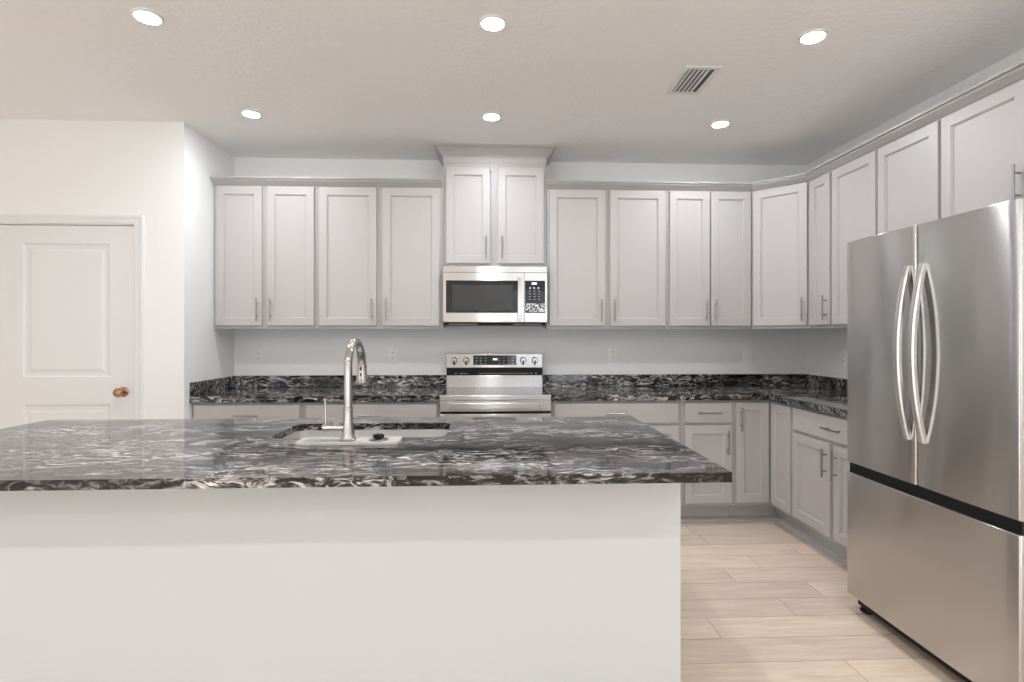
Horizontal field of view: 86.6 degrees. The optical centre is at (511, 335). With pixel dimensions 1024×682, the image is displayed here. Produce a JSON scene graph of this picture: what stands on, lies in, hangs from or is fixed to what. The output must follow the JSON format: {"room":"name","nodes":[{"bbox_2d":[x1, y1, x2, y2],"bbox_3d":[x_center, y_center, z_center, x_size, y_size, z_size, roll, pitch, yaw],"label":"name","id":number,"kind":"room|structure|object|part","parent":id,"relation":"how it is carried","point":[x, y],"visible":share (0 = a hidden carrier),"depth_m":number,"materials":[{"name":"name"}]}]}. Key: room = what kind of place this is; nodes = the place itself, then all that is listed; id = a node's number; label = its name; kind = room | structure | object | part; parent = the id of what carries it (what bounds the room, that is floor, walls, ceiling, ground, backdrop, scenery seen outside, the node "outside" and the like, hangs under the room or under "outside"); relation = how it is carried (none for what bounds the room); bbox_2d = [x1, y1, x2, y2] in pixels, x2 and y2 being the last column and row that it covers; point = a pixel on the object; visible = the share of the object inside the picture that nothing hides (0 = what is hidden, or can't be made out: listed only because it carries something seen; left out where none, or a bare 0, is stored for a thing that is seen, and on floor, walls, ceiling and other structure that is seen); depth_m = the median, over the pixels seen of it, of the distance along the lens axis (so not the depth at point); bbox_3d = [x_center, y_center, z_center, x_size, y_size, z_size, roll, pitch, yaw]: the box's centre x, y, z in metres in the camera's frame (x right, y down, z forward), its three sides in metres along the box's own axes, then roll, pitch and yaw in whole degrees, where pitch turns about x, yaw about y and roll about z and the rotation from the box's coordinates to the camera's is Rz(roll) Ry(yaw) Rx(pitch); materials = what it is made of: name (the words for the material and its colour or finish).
{"room":"kitchen","nodes":[
{"label":"kitchen","id":0,"kind":"room"},
{"bbox_2d":[0,119,166,418],"bbox_3d":[-3.483,-0.038,3.557,2.450,2.719,0.110,0,0,-2],"label":"wall","id":1,"kind":"structure","parent":0,"point":[80,167],"depth_m":3.54,"materials":[{"name":"white paint"}]},
{"bbox_2d":[0,225,133,428],"bbox_3d":[-2.895,0.298,3.513,0.867,2.027,0.110,0,0,-2],"label":"door","id":2,"kind":"structure","parent":1,"relation":"in","point":[67,292],"depth_m":3.54,"materials":[{"name":"white paint"}]},
{"bbox_3d":[-2.533,0.367,3.508,0.058,0.058,0.069,0,0,-2],"label":"knob","id":3,"kind":"part","parent":2,"relation":"part of","materials":[{"name":"orange metal"}]},
{"bbox_2d":[0,223,133,225],"bbox_3d":[-2.899,0.293,3.582,0.904,2.057,0.111,0,0,-2],"label":"trim","id":4,"kind":"structure","parent":1,"relation":"attached to","point":[0,223],"depth_m":3.53,"materials":[{"name":"white paint"}]},
{"bbox_2d":[0,214,143,418],"bbox_3d":[-2.897,0.269,3.518,0.994,2.104,0.018,0,0,-2],"label":"trim","id":5,"kind":"structure","parent":1,"relation":"attached to","point":[137,220],"depth_m":3.53,"materials":[{"name":"white paint"}]},
{"bbox_2d":[167,122,233,418],"bbox_3d":[-2.217,-0.038,3.910,0.110,2.719,0.706,0,0,-2],"label":"wall","id":6,"kind":"structure","parent":0,"point":[196,351],"depth_m":3.65,"materials":[{"name":"white paint"}]},
{"bbox_2d":[190,376,235,396],"bbox_3d":[-2.153,0.360,3.943,0.020,0.094,0.643,0,0,-2],"label":"backsplash","id":7,"kind":"structure","parent":6,"relation":"attached to","point":[197,388],"depth_m":3.88,"materials":[{"name":"black stone"}]},
{"bbox_2d":[0,0,1023,164],"bbox_3d":[-0.978,-1.448,0.013,7.349,0.100,8.800,0,0,-2],"label":"ceiling","id":8,"kind":"structure","parent":0,"point":[590,80],"depth_m":2.82,"materials":[{"name":"white paint"}]},
{"bbox_2d":[130,7,163,24],"bbox_3d":[-1.593,-1.391,2.376,0.124,0.013,0.124,0,0,-2],"label":"recessed light","id":9,"kind":"object","parent":8,"relation":"in","point":[147,16],"visible":1,"depth_m":2.36,"materials":[{"name":"white paint"}]},
{"bbox_2d":[240,109,261,117],"bbox_3d":[-1.638,-1.391,3.412,0.124,0.013,0.124,0,0,-2],"label":"recessed light","id":10,"kind":"object","parent":8,"relation":"in","point":[250,113],"visible":1,"depth_m":3.40,"materials":[{"name":"white paint"}]},
{"bbox_2d":[482,112,500,120],"bbox_3d":[-0.131,-1.391,3.459,0.124,0.013,0.124,0,0,-2],"label":"recessed light","id":11,"kind":"object","parent":8,"relation":"in","point":[489,116],"visible":1,"depth_m":3.44,"materials":[{"name":"white paint"}]},
{"bbox_2d":[479,14,506,30],"bbox_3d":[-0.086,-1.391,2.424,0.124,0.013,0.124,0,0,-2],"label":"recessed light","id":12,"kind":"object","parent":8,"relation":"in","point":[489,22],"visible":1,"depth_m":2.41,"materials":[{"name":"white paint"}]},
{"bbox_2d":[665,66,721,94],"bbox_3d":[0.988,-1.393,2.977,0.197,0.009,0.323,0,0,-2],"label":"ceiling vent","id":13,"kind":"object","parent":8,"relation":"in","point":[691,80],"visible":1,"depth_m":2.96,"materials":[{"name":"white metal"}]},
{"bbox_2d":[710,119,729,127],"bbox_3d":[1.371,-1.391,3.578,0.124,0.013,0.124,0,0,-2],"label":"recessed light","id":14,"kind":"object","parent":8,"relation":"in","point":[718,123],"visible":1,"depth_m":3.56,"materials":[{"name":"white paint"}]},
{"bbox_2d":[798,28,827,43],"bbox_3d":[1.402,-1.391,2.533,0.124,0.013,0.124,0,0,-2],"label":"recessed light","id":15,"kind":"object","parent":8,"relation":"in","point":[811,36],"visible":1,"depth_m":2.52,"materials":[{"name":"white paint"}]},
{"bbox_2d":[234,157,804,375],"bbox_3d":[0.113,-0.038,4.414,4.789,2.719,0.100,0,0,-2],"label":"wall","id":16,"kind":"structure","parent":0,"point":[286,351],"depth_m":4.37,"materials":[{"name":"white paint"}]},
{"bbox_2d":[254,348,263,362],"bbox_3d":[-1.988,0.158,4.268,0.072,0.117,0.010,0,0,-2],"label":"wall outlet","id":17,"kind":"object","parent":16,"relation":"attached to","point":[258,352],"visible":1,"depth_m":4.27,"materials":[{"name":"white plastic"}]},
{"bbox_2d":[214,186,316,328],"bbox_3d":[-1.800,-0.575,4.091,0.736,1.048,0.378,0,0,-2],"label":"upper cabinet","id":18,"kind":"object","parent":16,"relation":"attached to","point":[265,238],"visible":0.98,"depth_m":3.94,"materials":[{"name":"grey paint"}]},
{"bbox_3d":[-1.977,-0.577,3.940,0.328,1.008,0.019,0,0,-2],"label":"door","id":19,"kind":"part","parent":18,"relation":"part of","materials":[{"name":"grey paint"}]},
{"bbox_3d":[-1.842,-0.188,3.918,0.011,0.165,0.036,0,0,-2],"label":"handle","id":20,"kind":"part","parent":18,"relation":"part of","materials":[{"name":"silver metal"}]},
{"bbox_3d":[-1.609,-0.577,3.956,0.336,1.008,0.019,0,0,-2],"label":"door","id":21,"kind":"part","parent":18,"relation":"part of","materials":[{"name":"grey paint"}]},
{"bbox_2d":[236,375,445,387],"bbox_3d":[-1.339,0.360,4.290,1.635,0.094,0.020,0,0,-2],"label":"backsplash","id":22,"kind":"structure","parent":16,"relation":"attached to","point":[263,381],"depth_m":4.28,"materials":[{"name":"black stone"}]},
{"bbox_2d":[317,187,445,328],"bbox_3d":[-0.973,-0.575,4.127,0.916,1.048,0.378,0,0,-2],"label":"upper cabinet","id":23,"kind":"object","parent":16,"relation":"attached to","point":[380,251],"visible":1,"depth_m":3.98,"materials":[{"name":"grey paint"}]},
{"bbox_2d":[209,176,442,188],"bbox_3d":[-1.333,-1.111,3.946,1.656,0.060,0.062,0,0,-2],"label":"crown molding","id":24,"kind":"structure","parent":23,"relation":"attached to","point":[264,181],"depth_m":3.94,"materials":[{"name":"grey paint"}]},
{"bbox_3d":[-1.198,-0.577,3.974,0.413,1.008,0.019,0,0,-2],"label":"door","id":25,"kind":"part","parent":23,"relation":"part of","materials":[{"name":"grey paint"}]},
{"bbox_3d":[-0.741,-0.577,3.993,0.417,1.008,0.019,0,0,-2],"label":"door","id":26,"kind":"part","parent":23,"relation":"part of","materials":[{"name":"grey paint"}]},
{"bbox_2d":[388,348,397,361],"bbox_3d":[-0.945,0.154,4.313,0.072,0.117,0.010,0,0,-2],"label":"wall outlet","id":27,"kind":"object","parent":16,"relation":"attached to","point":[392,352],"visible":1,"depth_m":4.31,"materials":[{"name":"white plastic"}]},
{"bbox_2d":[443,157,545,265],"bbox_3d":[-0.131,-0.954,4.163,0.762,0.886,0.378,0,0,-2],"label":"upper cabinet","id":28,"kind":"object","parent":16,"relation":"attached to","point":[494,208],"visible":0.92,"depth_m":4.02,"materials":[{"name":"grey paint"}]},
{"bbox_3d":[-0.324,-0.887,4.011,0.324,0.707,0.019,0,0,-2],"label":"door","id":29,"kind":"part","parent":28,"relation":"part of","materials":[{"name":"grey paint"}]},
{"bbox_3d":[-0.191,-0.649,3.990,0.011,0.165,0.036,0,0,-2],"label":"handle","id":30,"kind":"part","parent":28,"relation":"part of","materials":[{"name":"silver metal"}]},
{"bbox_2d":[435,143,554,166],"bbox_3d":[-0.131,-1.359,4.159,0.878,0.076,0.384,0,0,-2],"label":"crown molding","id":31,"kind":"structure","parent":28,"relation":"attached to","point":[443,149],"depth_m":3.99,"materials":[{"name":"grey paint"}]},
{"bbox_2d":[443,266,546,325],"bbox_3d":[-0.130,-0.294,4.134,0.758,0.434,0.434,0,0,-2],"label":"microwave","id":32,"kind":"object","parent":28,"relation":"attached to","point":[472,295],"visible":1,"depth_m":3.95,"materials":[{"name":"grey metal"}]},
{"bbox_3d":[-0.207,-0.278,3.963,0.590,0.361,0.027,0,0,-2],"label":"door","id":33,"kind":"part","parent":32,"relation":"part of","materials":[{"name":"silver metal"}]},
{"bbox_3d":[-0.122,-0.482,3.967,0.758,0.045,0.027,0,0,-2],"label":"vent trim","id":34,"kind":"part","parent":32,"relation":"part of","materials":[{"name":"silver metal"}]},
{"bbox_3d":[0.057,-0.266,3.943,0.030,0.316,0.036,0,0,-2],"label":"handle","id":35,"kind":"part","parent":32,"relation":"part of","materials":[{"name":"silver metal"}]},
{"bbox_3d":[0.168,-0.283,3.965,0.148,0.235,0.002,0,0,-2],"label":"touch panel","id":36,"kind":"part","parent":32,"relation":"part of","materials":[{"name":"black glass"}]},
{"bbox_3d":[0.173,-0.278,3.980,0.167,0.361,0.027,0,0,-2],"label":"control panel","id":37,"kind":"part","parent":32,"relation":"part of","materials":[{"name":"silver metal"}]},
{"bbox_3d":[-0.073,-0.649,3.995,0.011,0.165,0.036,0,0,-2],"label":"handle","id":38,"kind":"part","parent":28,"relation":"part of","materials":[{"name":"silver metal"}]},
{"bbox_3d":[0.066,-0.887,4.028,0.340,0.707,0.019,0,0,-2],"label":"door","id":39,"kind":"part","parent":28,"relation":"part of","materials":[{"name":"grey paint"}]},
{"bbox_2d":[543,189,666,328],"bbox_3d":[0.705,-0.575,4.200,0.904,1.048,0.378,0,0,-2],"label":"upper cabinet","id":40,"kind":"object","parent":16,"relation":"attached to","point":[606,251],"visible":0.99,"depth_m":4.05,"materials":[{"name":"grey paint"}]},
{"bbox_3d":[0.486,-0.577,4.046,0.417,1.008,0.019,0,0,-2],"label":"door","id":41,"kind":"part","parent":40,"relation":"part of","materials":[{"name":"grey paint"}]},
{"bbox_3d":[0.666,-0.188,4.027,0.011,0.165,0.036,0,0,-2],"label":"handle","id":42,"kind":"part","parent":40,"relation":"part of","materials":[{"name":"silver metal"}]},
{"bbox_3d":[0.763,-0.188,4.031,0.011,0.165,0.036,0,0,-2],"label":"handle","id":43,"kind":"part","parent":40,"relation":"part of","materials":[{"name":"silver metal"}]},
{"bbox_3d":[0.940,-0.577,4.066,0.417,1.008,0.019,0,0,-2],"label":"door","id":44,"kind":"part","parent":40,"relation":"part of","materials":[{"name":"grey paint"}]},
{"bbox_2d":[609,348,617,361],"bbox_3d":[0.817,0.156,4.389,0.072,0.117,0.010,0,0,-2],"label":"wall outlet","id":45,"kind":"object","parent":16,"relation":"attached to","point":[613,352],"visible":1,"depth_m":4.39,"materials":[{"name":"white plastic"}]},
{"bbox_2d":[543,374,803,385],"bbox_3d":[1.316,0.360,4.405,2.144,0.094,0.020,0,0,-2],"label":"backsplash","id":46,"kind":"structure","parent":16,"relation":"attached to","point":[585,379],"depth_m":4.39,"materials":[{"name":"black stone"}]},
{"bbox_2d":[667,191,751,328],"bbox_3d":[1.483,-0.575,4.233,0.648,1.048,0.378,0,0,-2],"label":"upper cabinet","id":47,"kind":"object","parent":16,"relation":"attached to","point":[709,234],"visible":0.98,"depth_m":4.09,"materials":[{"name":"grey paint"}]},
{"bbox_3d":[1.333,-0.577,4.083,0.306,1.008,0.019,0,0,-2],"label":"door","id":48,"kind":"part","parent":47,"relation":"part of","materials":[{"name":"grey paint"}]},
{"bbox_3d":[1.647,-0.577,4.096,0.306,1.008,0.019,0,0,-2],"label":"door","id":49,"kind":"part","parent":47,"relation":"part of","materials":[{"name":"grey paint"}]},
{"bbox_2d":[752,183,810,328],"bbox_3d":[2.115,-0.575,4.141,0.610,1.048,0.617,0,0,-2],"label":"upper cabinet","id":50,"kind":"object","parent":16,"relation":"attached to","point":[780,215],"visible":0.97,"depth_m":3.96,"materials":[{"name":"grey paint"}]},
{"bbox_2d":[547,60,1023,192],"bbox_3d":[1.690,-1.111,3.327,1.308,0.060,2.960,0,0,-41],"label":"crown molding","id":51,"kind":"structure","parent":50,"relation":"attached to","point":[1014,74],"depth_m":3.45,"materials":[{"name":"grey paint"}]},
{"bbox_3d":[2.047,-0.188,3.843,0.011,0.165,0.036,0,0,43],"label":"handle","id":52,"kind":"part","parent":50,"relation":"part of","materials":[{"name":"silver metal"}]},
{"bbox_2d":[681,521,964,681],"bbox_3d":[-0.975,1.351,-0.053,7.349,0.060,8.931,0,0,-2],"label":"floor","id":53,"kind":"structure","parent":0,"point":[760,602],"depth_m":2.52,"materials":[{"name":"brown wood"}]},
{"bbox_2d":[192,402,303,418],"bbox_3d":[-1.794,0.886,3.949,0.736,0.871,0.662,0,0,-2],"label":"base cabinet","id":54,"kind":"object","parent":53,"relation":"on","point":[278,409],"visible":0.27,"depth_m":3.66,"materials":[{"name":"grey paint"}]},
{"bbox_3d":[-1.783,0.538,3.636,0.165,0.011,0.036,0,0,-2],"label":"handle","id":55,"kind":"part","parent":54,"relation":"part of","materials":[{"name":"silver metal"}]},
{"bbox_2d":[0,483,680,681],"bbox_3d":[-0.799,0.879,2.258,2.751,0.884,0.838,0,0,-2],"label":"kitchen island","id":56,"kind":"object","parent":53,"relation":"on","point":[560,582],"visible":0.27,"depth_m":1.86,"materials":[{"name":"white paint"}]},
{"bbox_2d":[0,416,731,490],"bbox_3d":[-0.793,0.422,2.122,2.851,0.030,1.130,0,0,-2],"label":"island countertop","id":57,"kind":"structure","parent":56,"relation":"on","point":[123,454],"depth_m":1.83,"materials":[{"name":"black stone"}]},
{"bbox_2d":[295,436,401,445],"bbox_3d":[-0.619,0.401,2.077,0.384,0.010,0.117,0,0,-2],"label":"mat","id":58,"kind":"object","parent":57,"relation":"on","point":[392,440],"visible":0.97,"depth_m":2.05,"materials":[{"name":"grey plastic"}]},
{"bbox_2d":[322,337,368,441],"bbox_3d":[-0.660,0.203,2.175,0.129,0.394,0.264,0,0,-2],"label":"kitchen faucet","id":59,"kind":"object","parent":58,"relation":"on","point":[347,428],"visible":1,"depth_m":2.07,"materials":[{"name":"grey metal"}]},
{"bbox_3d":[-0.712,0.291,2.071,0.017,0.106,0.011,0,0,-2],"label":"lever","id":60,"kind":"part","parent":59,"relation":"part of","materials":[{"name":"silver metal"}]},
{"bbox_2d":[369,433,387,441],"bbox_3d":[-0.513,0.389,2.090,0.074,0.023,0.074,0,0,-2],"label":"stopper","id":61,"kind":"object","parent":58,"relation":"on","point":[378,437],"visible":1,"depth_m":2.07,"materials":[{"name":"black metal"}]},
{"bbox_3d":[-0.513,0.385,2.090,0.043,0.015,0.039,0,0,-2],"label":"knob","id":62,"kind":"part","parent":61,"relation":"part of","materials":[{"name":"black plastic"}]},
{"bbox_2d":[284,429,447,437],"bbox_3d":[-0.626,0.542,2.345,0.743,0.209,0.400,0,0,-2],"label":"sink","id":63,"kind":"object","parent":57,"relation":"in","point":[412,432],"visible":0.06,"depth_m":2.53,"materials":[{"name":"silver metal"}]},
{"bbox_2d":[304,401,439,417],"bbox_3d":[-0.967,0.886,3.985,0.916,0.871,0.662,0,0,-2],"label":"base cabinet","id":64,"kind":"object","parent":53,"relation":"on","point":[311,409],"visible":0.23,"depth_m":3.69,"materials":[{"name":"grey paint"}]},
{"bbox_2d":[189,375,445,402],"bbox_3d":[-1.335,0.381,3.978,1.655,0.136,0.644,0,0,-2],"label":"countertop","id":65,"kind":"structure","parent":64,"relation":"on","point":[263,388],"depth_m":4.05,"materials":[{"name":"black stone"}]},
{"bbox_2d":[440,353,550,416],"bbox_3d":[-0.123,0.730,3.986,0.757,1.182,0.690,0,0,-2],"label":"range","id":66,"kind":"object","parent":53,"relation":"on","point":[477,384],"visible":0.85,"depth_m":4.23,"materials":[{"name":"grey metal"}]},
{"bbox_3d":[-0.357,0.193,4.242,0.052,0.052,0.027,0,0,-2],"label":"knob","id":67,"kind":"part","parent":66,"relation":"part of","materials":[{"name":"silver metal"}]},
{"bbox_3d":[-0.137,0.197,4.298,0.757,0.116,0.066,0,0,-2],"label":"control panel","id":68,"kind":"part","parent":66,"relation":"part of","materials":[{"name":"silver metal"}]},
{"bbox_2d":[440,400,550,416],"bbox_3d":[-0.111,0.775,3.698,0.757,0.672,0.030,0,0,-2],"label":"oven","id":69,"kind":"object","parent":66,"relation":"in","point":[444,412],"depth_m":3.69,"materials":[{"name":"silver metal"}]},
{"bbox_3d":[-0.111,0.420,3.695,0.757,0.034,0.027,0,0,-2],"label":"trim","id":70,"kind":"part","parent":66,"relation":"part of","materials":[{"name":"silver metal"}]},
{"bbox_3d":[-0.110,0.473,3.667,0.644,0.044,0.051,0,0,-2],"label":"handle","id":71,"kind":"part","parent":66,"relation":"part of","materials":[{"name":"silver metal"}]},
{"bbox_2d":[441,387,550,394],"bbox_3d":[-0.123,0.410,3.988,0.757,0.014,0.560,0,0,-2],"label":"cooktop","id":72,"kind":"object","parent":66,"relation":"in","point":[448,390],"depth_m":3.92,"materials":[{"name":"silver glass"}]},
{"bbox_3d":[0.088,0.193,4.261,0.052,0.052,0.027,0,0,-2],"label":"knob","id":73,"kind":"part","parent":66,"relation":"part of","materials":[{"name":"silver metal"}]},
{"bbox_2d":[551,400,680,442],"bbox_3d":[0.714,0.886,4.057,0.909,0.871,0.662,0,0,-2],"label":"base cabinet","id":74,"kind":"object","parent":53,"relation":"on","point":[663,416],"visible":0.25,"depth_m":3.77,"materials":[{"name":"grey paint"}]},
{"bbox_3d":[0.725,0.538,3.771,0.872,0.143,0.019,0,0,-2],"label":"drawer","id":75,"kind":"part","parent":74,"relation":"part of","materials":[{"name":"grey paint"}]},
{"bbox_3d":[0.726,0.538,3.744,0.165,0.011,0.036,0,0,-2],"label":"handle","id":76,"kind":"part","parent":74,"relation":"part of","materials":[{"name":"silver metal"}]},
{"bbox_3d":[0.953,0.898,3.781,0.416,0.542,0.019,0,0,-2],"label":"door","id":77,"kind":"part","parent":74,"relation":"part of","materials":[{"name":"grey paint"}]},
{"bbox_2d":[681,400,732,516],"bbox_3d":[1.355,0.886,4.085,0.370,0.871,0.662,0,0,-2],"label":"base cabinet","id":78,"kind":"object","parent":53,"relation":"on","point":[706,425],"visible":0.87,"depth_m":3.80,"materials":[{"name":"grey paint"}]},
{"bbox_3d":[1.369,0.538,3.799,0.333,0.143,0.019,0,0,-2],"label":"drawer","id":79,"kind":"part","parent":78,"relation":"part of","materials":[{"name":"grey paint"}]},
{"bbox_3d":[1.369,0.898,3.799,0.333,0.542,0.019,0,0,-2],"label":"door","id":80,"kind":"part","parent":78,"relation":"part of","materials":[{"name":"grey paint"}]},
{"bbox_2d":[681,515,846,566],"bbox_3d":[1.109,1.306,3.246,1.630,0.030,1.250,0,0,-2],"label":"trim","id":81,"kind":"structure","parent":53,"relation":"on","point":[832,554],"depth_m":3.86,"materials":[{"name":"grey paint"}]},
{"bbox_2d":[728,400,804,532],"bbox_3d":[1.986,0.886,3.999,0.880,0.871,0.888,0,0,-2],"label":"base cabinet","id":82,"kind":"object","parent":53,"relation":"on","point":[762,429],"visible":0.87,"depth_m":3.81,"materials":[{"name":"grey paint"}]},
{"bbox_2d":[543,374,846,417],"bbox_3d":[1.364,0.381,3.524,2.164,0.136,1.784,0,0,-2],"label":"countertop","id":83,"kind":"structure","parent":82,"relation":"on","point":[824,394],"depth_m":4.19,"materials":[{"name":"black stone"}]},
{"bbox_3d":[1.599,0.581,3.782,0.011,0.165,0.036,0,0,-2],"label":"handle","id":84,"kind":"part","parent":82,"relation":"part of","materials":[{"name":"silver metal"}]},
{"bbox_3d":[1.685,0.818,3.813,0.235,0.703,0.019,0,0,-2],"label":"door","id":85,"kind":"part","parent":82,"relation":"part of","materials":[{"name":"grey paint"}]},
{"bbox_3d":[1.822,0.818,3.682,0.019,0.703,0.242,0,0,-2],"label":"door","id":86,"kind":"part","parent":82,"relation":"part of","materials":[{"name":"grey paint"}]},
{"bbox_2d":[792,406,849,559],"bbox_3d":[2.133,0.886,3.112,0.662,0.871,0.893,0,0,-2],"label":"base cabinet","id":87,"kind":"object","parent":53,"relation":"on","point":[820,465],"visible":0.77,"depth_m":3.24,"materials":[{"name":"grey paint"}]},
{"bbox_3d":[1.837,0.898,3.337,0.019,0.542,0.388,0,0,-2],"label":"door","id":88,"kind":"part","parent":87,"relation":"part of","materials":[{"name":"grey paint"}]},
{"bbox_3d":[1.847,0.538,3.100,0.019,0.143,0.861,0,0,-2],"label":"drawer","id":89,"kind":"part","parent":87,"relation":"part of","materials":[{"name":"grey paint"}]},
{"bbox_3d":[1.817,0.742,3.171,0.036,0.165,0.011,0,0,-2],"label":"handle","id":90,"kind":"part","parent":87,"relation":"part of","materials":[{"name":"silver metal"}]},
{"bbox_3d":[1.820,0.538,3.099,0.036,0.011,0.165,0,0,-2],"label":"handle","id":91,"kind":"part","parent":87,"relation":"part of","materials":[{"name":"silver metal"}]},
{"bbox_3d":[1.821,0.742,3.079,0.036,0.165,0.011,0,0,-2],"label":"handle","id":92,"kind":"part","parent":87,"relation":"part of","materials":[{"name":"silver metal"}]},
{"bbox_3d":[1.856,0.898,2.890,0.019,0.542,0.441,0,0,-2],"label":"door","id":93,"kind":"part","parent":87,"relation":"part of","materials":[{"name":"grey paint"}]},
{"bbox_2d":[847,198,1023,681],"bbox_3d":[2.016,0.436,2.217,0.879,1.770,0.862,0,0,-2],"label":"refrigerator","id":94,"kind":"object","parent":53,"relation":"on","point":[935,308],"visible":1,"depth_m":2.07,"materials":[{"name":"grey metal"}]},
{"bbox_3d":[1.661,0.079,2.417,0.077,1.055,0.426,0,0,-2],"label":"door","id":95,"kind":"part","parent":94,"relation":"part of","materials":[{"name":"silver metal"}]},
{"bbox_3d":[1.606,0.070,2.238,0.063,0.712,0.031,0,0,-2],"label":"handle","id":96,"kind":"part","parent":94,"relation":"part of","materials":[{"name":"silver metal"}]},
{"bbox_3d":[1.610,0.070,2.160,0.063,0.712,0.031,0,0,-2],"label":"handle","id":97,"kind":"part","parent":94,"relation":"part of","materials":[{"name":"silver metal"}]},
{"bbox_3d":[1.669,0.945,2.201,0.078,0.584,0.859,0,0,-2],"label":"freezer drawer","id":98,"kind":"part","parent":94,"relation":"part of","materials":[{"name":"silver metal"}]},
{"bbox_3d":[1.675,0.630,2.201,0.056,0.046,0.847,0,0,-2],"label":"pocket handle","id":99,"kind":"part","parent":94,"relation":"part of","materials":[{"name":"black plastic"}]},
{"bbox_3d":[1.679,0.079,1.985,0.077,1.055,0.426,0,0,-2],"label":"door","id":100,"kind":"part","parent":94,"relation":"part of","materials":[{"name":"silver metal"}]},
{"bbox_2d":[805,48,1023,378],"bbox_3d":[2.643,-0.038,0.169,0.100,2.719,8.600,0,0,-2],"label":"wall","id":101,"kind":"structure","parent":0,"point":[823,346],"depth_m":4.00,"materials":[{"name":"white paint"}]},
{"bbox_2d":[809,172,832,327],"bbox_3d":[2.250,-0.575,3.720,0.378,1.048,0.251,0,0,-2],"label":"upper cabinet","id":102,"kind":"object","parent":101,"relation":"attached to","point":[820,189],"visible":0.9,"depth_m":3.71,"materials":[{"name":"grey paint"}]},
{"bbox_3d":[2.125,-0.575,3.715,0.019,1.048,0.251,0,0,-2],"label":"frame","id":103,"kind":"part","parent":102,"relation":"part of","materials":[{"name":"grey paint"}]},
{"bbox_3d":[2.083,-0.188,3.629,0.036,0.165,0.011,0,0,-2],"label":"handle","id":104,"kind":"part","parent":102,"relation":"part of","materials":[{"name":"silver metal"}]},
{"bbox_2d":[804,374,846,391],"bbox_3d":[2.435,0.360,3.571,0.020,0.094,1.784,0,0,-2],"label":"backsplash","id":105,"kind":"structure","parent":101,"relation":"attached to","point":[832,383],"depth_m":4.15,"materials":[{"name":"black stone"}]},
{"bbox_2d":[840,350,846,366],"bbox_3d":[2.423,0.166,3.973,0.010,0.117,0.072,0,0,-2],"label":"wall outlet","id":106,"kind":"object","parent":101,"relation":"attached to","point":[843,353],"visible":1,"depth_m":3.97,"materials":[{"name":"white plastic"}]},
{"bbox_2d":[832,121,940,327],"bbox_3d":[2.274,-0.575,3.162,0.378,1.048,0.863,0,0,-2],"label":"upper cabinet","id":107,"kind":"object","parent":101,"relation":"attached to","point":[896,186],"visible":0.23,"depth_m":3.11,"materials":[{"name":"grey paint"}]},
{"bbox_3d":[2.149,-0.575,3.156,0.019,1.048,0.863,0,0,-2],"label":"frame","id":108,"kind":"part","parent":107,"relation":"part of","materials":[{"name":"grey paint"}]},
{"bbox_3d":[2.121,-0.577,3.376,0.019,1.008,0.403,0,0,-2],"label":"door","id":109,"kind":"part","parent":107,"relation":"part of","materials":[{"name":"grey paint"}]},
{"bbox_3d":[2.139,-0.577,2.944,0.019,1.008,0.422,0,0,-2],"label":"door","id":110,"kind":"part","parent":107,"relation":"part of","materials":[{"name":"grey paint"}]},
{"bbox_2d":[941,80,1023,217],"bbox_3d":[2.312,-0.804,2.273,0.378,0.590,0.911,0,0,-2],"label":"upper cabinet","id":111,"kind":"object","parent":101,"relation":"attached to","point":[982,142],"visible":0.77,"depth_m":2.48,"materials":[{"name":"grey paint"}]},
{"bbox_3d":[2.140,-0.644,2.308,0.036,0.165,0.011,0,0,-2],"label":"handle","id":112,"kind":"part","parent":111,"relation":"part of","materials":[{"name":"silver metal"}]}
]}

